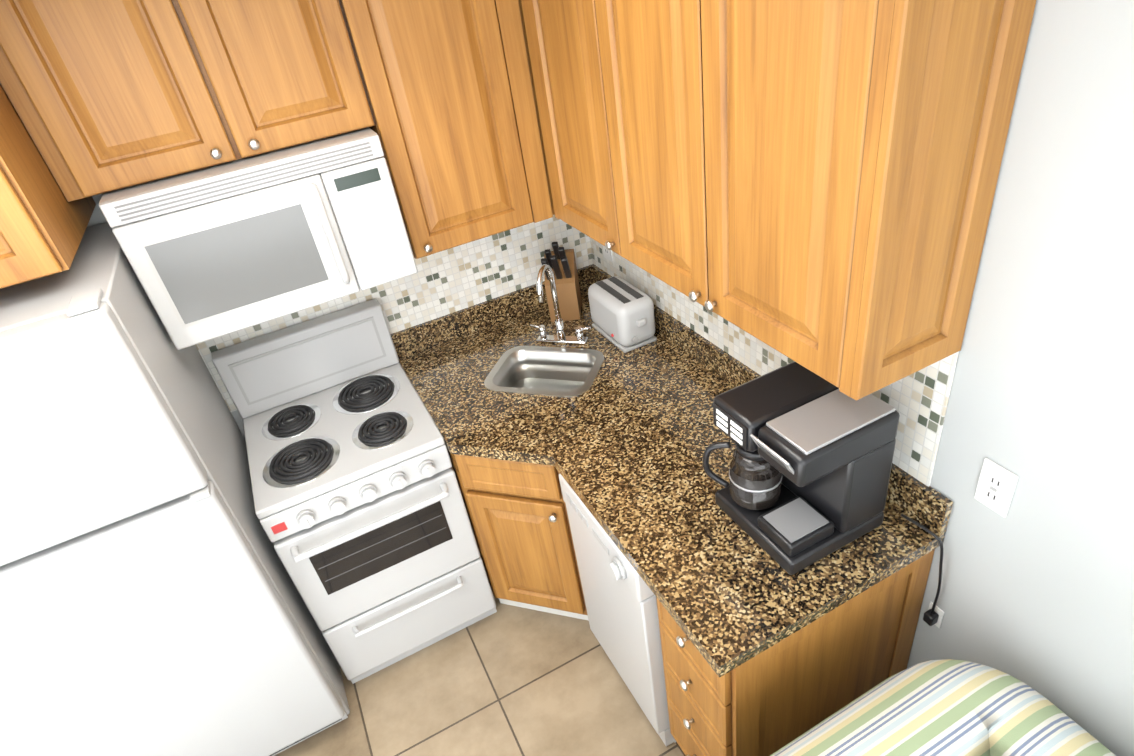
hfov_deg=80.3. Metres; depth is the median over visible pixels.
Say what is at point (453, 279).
tile backsplash
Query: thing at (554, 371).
sink
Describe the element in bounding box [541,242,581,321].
knife block
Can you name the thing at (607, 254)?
outlet
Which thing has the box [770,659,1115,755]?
armchair
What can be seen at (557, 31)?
upper cabinet
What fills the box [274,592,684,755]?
floor
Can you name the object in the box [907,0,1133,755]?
wall
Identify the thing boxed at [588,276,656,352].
toaster
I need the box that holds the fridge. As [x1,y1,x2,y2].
[0,222,349,755]
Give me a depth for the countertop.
1.96 m
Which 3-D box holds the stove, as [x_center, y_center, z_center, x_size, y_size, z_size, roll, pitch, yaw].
[-0.729,0.445,2.456,0.587,1.180,0.695,-22,35,-17]
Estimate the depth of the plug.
1.68 m
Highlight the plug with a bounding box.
[900,514,944,628]
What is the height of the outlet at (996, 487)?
0.116 m
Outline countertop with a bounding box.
[391,264,952,677]
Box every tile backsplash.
[196,215,591,411]
[588,236,958,486]
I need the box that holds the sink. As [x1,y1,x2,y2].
[484,346,603,396]
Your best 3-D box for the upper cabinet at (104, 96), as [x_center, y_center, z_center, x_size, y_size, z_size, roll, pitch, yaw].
[-1.010,-0.890,1.765,0.806,0.593,0.346,-22,35,-17]
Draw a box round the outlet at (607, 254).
[602,245,612,261]
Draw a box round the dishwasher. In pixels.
[559,474,675,746]
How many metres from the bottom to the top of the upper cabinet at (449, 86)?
1.015 m
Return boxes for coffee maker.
[702,361,899,574]
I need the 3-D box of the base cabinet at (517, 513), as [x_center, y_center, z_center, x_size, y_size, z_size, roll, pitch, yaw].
[-0.003,0.346,2.693,0.896,0.875,0.896,-22,35,-17]
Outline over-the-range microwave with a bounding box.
[99,127,417,349]
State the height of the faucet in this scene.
0.340 m
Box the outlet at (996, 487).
[974,458,1018,517]
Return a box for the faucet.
[530,264,590,343]
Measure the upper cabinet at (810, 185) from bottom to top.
1.015 m
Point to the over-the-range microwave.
(216, 251)
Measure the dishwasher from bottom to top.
0.852 m
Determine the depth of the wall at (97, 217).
2.01 m
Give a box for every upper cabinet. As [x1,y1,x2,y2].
[0,0,374,201]
[0,84,95,288]
[339,0,554,258]
[521,0,612,250]
[585,0,1035,400]
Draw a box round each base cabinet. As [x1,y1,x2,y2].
[447,448,588,620]
[656,549,934,755]
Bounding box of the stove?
[212,299,496,683]
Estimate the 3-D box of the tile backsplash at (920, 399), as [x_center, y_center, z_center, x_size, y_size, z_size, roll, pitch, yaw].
[0.452,-0.270,2.110,0.006,0.373,1.657,-22,35,-17]
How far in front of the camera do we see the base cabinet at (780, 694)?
1.67 m
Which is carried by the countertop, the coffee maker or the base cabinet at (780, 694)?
the coffee maker
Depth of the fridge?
1.73 m
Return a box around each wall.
[87,193,592,438]
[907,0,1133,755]
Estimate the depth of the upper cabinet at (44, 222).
1.48 m

